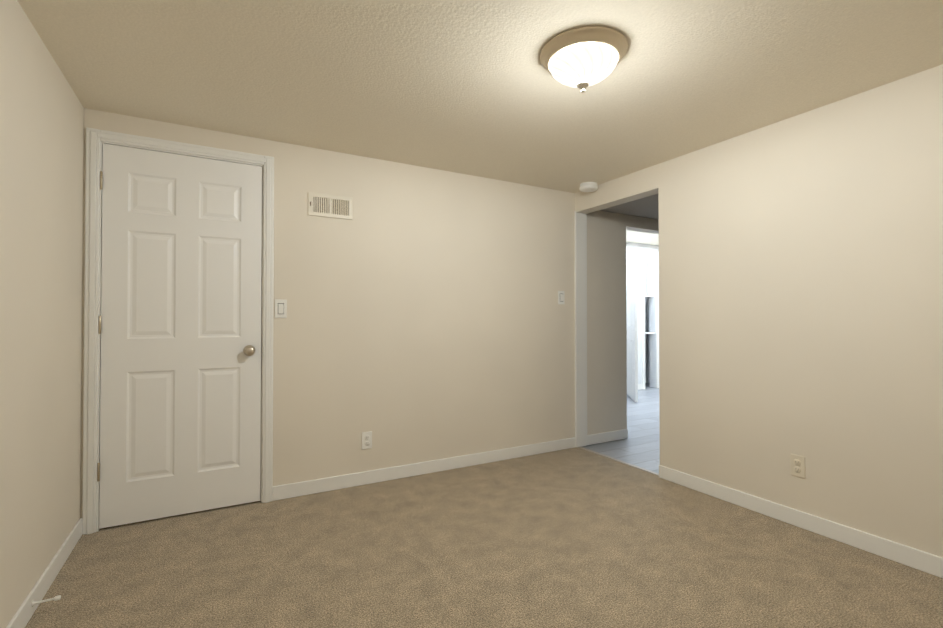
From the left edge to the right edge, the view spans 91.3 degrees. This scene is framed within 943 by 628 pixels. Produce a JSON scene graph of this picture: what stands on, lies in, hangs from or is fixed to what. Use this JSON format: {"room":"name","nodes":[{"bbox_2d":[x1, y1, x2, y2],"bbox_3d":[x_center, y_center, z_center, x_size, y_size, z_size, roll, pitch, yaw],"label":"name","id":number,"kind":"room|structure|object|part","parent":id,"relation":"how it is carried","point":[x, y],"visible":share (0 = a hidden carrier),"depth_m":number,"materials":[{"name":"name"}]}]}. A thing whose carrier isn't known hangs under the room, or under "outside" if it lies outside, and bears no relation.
{"room":"empty bedroom","nodes":[
{"label":"empty bedroom","id":0,"kind":"room"},
{"bbox_2d":[0,0,83,627],"bbox_3d":[-1.190,0.014,0.772,0.120,2.220,3.660,0,-1,-29],"label":"wall","id":1,"kind":"structure","parent":0,"point":[41,173],"depth_m":1.79,"materials":[{"name":"paint"}]},
{"bbox_2d":[6,518,81,627],"bbox_3d":[-1.158,1.081,0.839,0.012,0.088,3.528,0,-1,-29],"label":"baseboard","id":2,"kind":"structure","parent":1,"relation":"attached to","point":[22,616],"depth_m":1.87,"materials":[{"name":"white wood"}]},
{"bbox_2d":[31,595,60,606],"bbox_3d":[-1.612,1.087,1.749,0.081,0.022,0.022,0,-1,-29],"label":"door stop","id":3,"kind":"object","parent":1,"relation":"attached to","point":[56,598],"visible":1,"depth_m":1.75,"materials":[{"name":"white metal"}]},
{"bbox_2d":[80,108,658,517],"bbox_3d":[1.386,0.054,4.368,8.120,2.220,0.120,0,-1,-29],"label":"wall","id":4,"kind":"structure","parent":0,"point":[429,318],"depth_m":3.33,"materials":[{"name":"paint"}]},
{"bbox_2d":[82,127,273,534],"bbox_3d":[-1.646,0.087,2.669,0.908,2.117,0.141,0,-1,-29],"label":"door frame","id":5,"kind":"structure","parent":4,"relation":"attached to","point":[94,137],"depth_m":2.44,"materials":[{"name":"white wood"}]},
{"bbox_2d":[97,143,261,528],"bbox_3d":[-1.635,0.114,2.639,0.784,2.038,0.169,0,-1,-29],"label":"door","id":6,"kind":"structure","parent":4,"relation":"in","point":[179,325],"depth_m":2.61,"materials":[{"name":"white wood"}]},
{"bbox_2d":[275,299,286,317],"bbox_3d":[-1.184,-0.033,2.864,0.070,0.115,0.010,0,-1,-29],"label":"light switch","id":7,"kind":"object","parent":4,"relation":"attached to","point":[280,308],"visible":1,"depth_m":2.86,"materials":[{"name":"white plastic"}]},
{"bbox_2d":[308,192,352,219],"bbox_3d":[-0.921,-0.706,3.017,0.285,0.150,0.012,0,-1,-29],"label":"air vent","id":8,"kind":"object","parent":4,"relation":"in","point":[328,205],"visible":1,"depth_m":3.02,"materials":[{"name":"white metal"}]},
{"bbox_2d":[362,431,371,448],"bbox_3d":[-0.707,0.855,3.120,0.070,0.115,0.010,0,-1,-29],"label":"electrical outlet","id":9,"kind":"object","parent":4,"relation":"attached to","point":[366,440],"visible":1,"depth_m":3.12,"materials":[{"name":"white plastic"}]},
{"bbox_2d":[273,437,575,500],"bbox_3d":[-0.157,1.110,3.422,2.436,0.088,0.012,0,-1,-29],"label":"baseboard","id":10,"kind":"structure","parent":4,"relation":"attached to","point":[290,490],"depth_m":3.27,"materials":[{"name":"white wood"}]},
{"bbox_2d":[558,291,564,303],"bbox_3d":[0.771,-0.141,3.953,0.070,0.115,0.010,0,-1,-29],"label":"light switch","id":11,"kind":"object","parent":4,"relation":"attached to","point":[561,297],"visible":1,"depth_m":3.95,"materials":[{"name":"white plastic"}]},
{"bbox_2d":[587,429,627,444],"bbox_3d":[1.237,1.118,4.198,0.515,0.088,0.012,0,-1,-29],"label":"baseboard","id":12,"kind":"structure","parent":4,"relation":"attached to","point":[606,436],"depth_m":4.19,"materials":[{"name":"white wood"}]},
{"bbox_2d":[17,0,942,192],"bbox_3d":[0.299,-1.126,1.682,3.595,0.080,3.780,0,-1,-29],"label":"ceiling","id":13,"kind":"structure","parent":0,"point":[473,87],"depth_m":2.05,"materials":[{"name":"beige paint"}]},
{"bbox_2d":[540,26,627,92],"bbox_3d":[0.462,-0.999,1.908,0.352,0.169,0.352,0,-1,-29],"label":"ceiling light fixture","id":14,"kind":"object","parent":13,"relation":"attached to","point":[582,58],"visible":0.98,"depth_m":1.82,"materials":[{"name":"beige glass"}]},
{"bbox_3d":[0.462,-0.998,1.908,0.276,0.096,0.276,0,-1,-29],"label":"ceiling light glass","id":15,"kind":"part","parent":14,"relation":"part of","materials":[{"name":"white glass"}]},
{"bbox_2d":[580,182,597,191],"bbox_3d":[0.959,-1.034,3.776,0.144,0.056,0.144,0,-1,-29],"label":"smoke detector","id":16,"kind":"object","parent":13,"relation":"attached to","point":[588,186],"visible":0.98,"depth_m":3.73,"materials":[{"name":"white plastic"}]},
{"bbox_2d":[25,447,942,627],"bbox_3d":[0.260,1.164,1.634,3.505,0.060,3.780,0,-1,-29],"label":"floor carpet","id":17,"kind":"object","parent":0,"point":[575,537],"visible":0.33,"depth_m":2.10,"materials":[{"name":"beige carpet"}]},
{"bbox_2d":[599,194,658,219],"bbox_3d":[3.673,-0.979,4.090,4.645,0.080,2.610,0,-1,-29],"label":"ceiling","id":18,"kind":"structure","parent":0,"point":[646,207],"depth_m":4.10,"materials":[{"name":"beige paint"}]},
{"bbox_2d":[626,242,658,387],"bbox_3d":[1.863,-0.004,7.209,4.525,2.400,0.600,0,-1,-29],"label":"wall","id":19,"kind":"structure","parent":0,"point":[647,250],"depth_m":7.51,"materials":[{"name":"white paint"}]},
{"bbox_2d":[645,295,653,333],"bbox_3d":[2.798,0.011,7.672,0.920,0.624,0.460,0,-1,-29],"label":"closet shelves","id":20,"kind":"object","parent":19,"relation":"attached to","point":[647,297],"visible":0.31,"depth_m":7.47,"materials":[{"name":"white wood"}]},
{"bbox_2d":[642,257,658,388],"bbox_3d":[2.920,0.144,7.441,0.470,2.110,0.020,0,-1,-29],"label":"door frame","id":21,"kind":"structure","parent":19,"relation":"attached to","point":[655,260],"depth_m":7.47,"materials":[{"name":"white wood"}]},
{"bbox_2d":[626,230,658,245],"bbox_3d":[2.491,-1.175,6.216,4.645,0.080,2.010,0,-1,-29],"label":"ceiling","id":22,"kind":"structure","parent":0,"point":[642,237],"depth_m":6.80,"materials":[{"name":"white paint"}]},
{"bbox_2d":[575,64,942,556],"bbox_3d":[1.847,0.033,2.462,0.120,2.220,3.660,0,-1,-29],"label":"wall","id":23,"kind":"structure","parent":0,"point":[800,284],"depth_m":2.41,"materials":[{"name":"paint"}]},
{"bbox_2d":[574,186,657,447],"bbox_3d":[1.169,0.126,3.678,0.128,2.060,0.874,0,-1,-29],"label":"door frame","id":24,"kind":"structure","parent":23,"relation":"attached to","point":[580,229],"depth_m":4.03,"materials":[{"name":"white wood"}]},
{"bbox_2d":[791,454,804,477],"bbox_3d":[1.756,0.818,2.482,0.010,0.115,0.070,0,-1,-29],"label":"electrical outlet","id":25,"kind":"object","parent":23,"relation":"attached to","point":[797,465],"visible":1,"depth_m":2.48,"materials":[{"name":"beige plastic"}]},
{"bbox_2d":[659,465,942,577],"bbox_3d":[1.972,1.095,2.088,0.012,0.088,2.666,0,-1,-29],"label":"baseboard","id":26,"kind":"structure","parent":23,"relation":"attached to","point":[926,562],"depth_m":2.39,"materials":[{"name":"white wood"}]},
{"label":"outside","id":27,"kind":"structure","parent":0,"visible":0},
{"bbox_2d":[583,383,659,473],"bbox_3d":[2.999,1.205,5.184,4.735,0.056,5.220,0,-1,-29],"label":"floor","id":28,"kind":"structure","parent":27,"point":[639,446],"depth_m":4.32,"materials":[{"name":"grey wood"}]},
{"bbox_2d":[578,447,658,475],"bbox_3d":[1.148,1.156,3.643,0.030,0.008,0.854,0,-1,-29],"label":"threshold","id":29,"kind":"object","parent":28,"relation":"on","point":[643,469],"depth_m":3.60,"materials":[{"name":"beige"}]},
{"bbox_2d":[626,250,637,401],"bbox_3d":[2.258,0.161,6.513,0.505,2.030,0.613,0,-1,-29],"label":"door","id":30,"kind":"structure","parent":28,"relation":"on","point":[632,325],"depth_m":6.33,"materials":[{"name":"white wood"}]}
]}

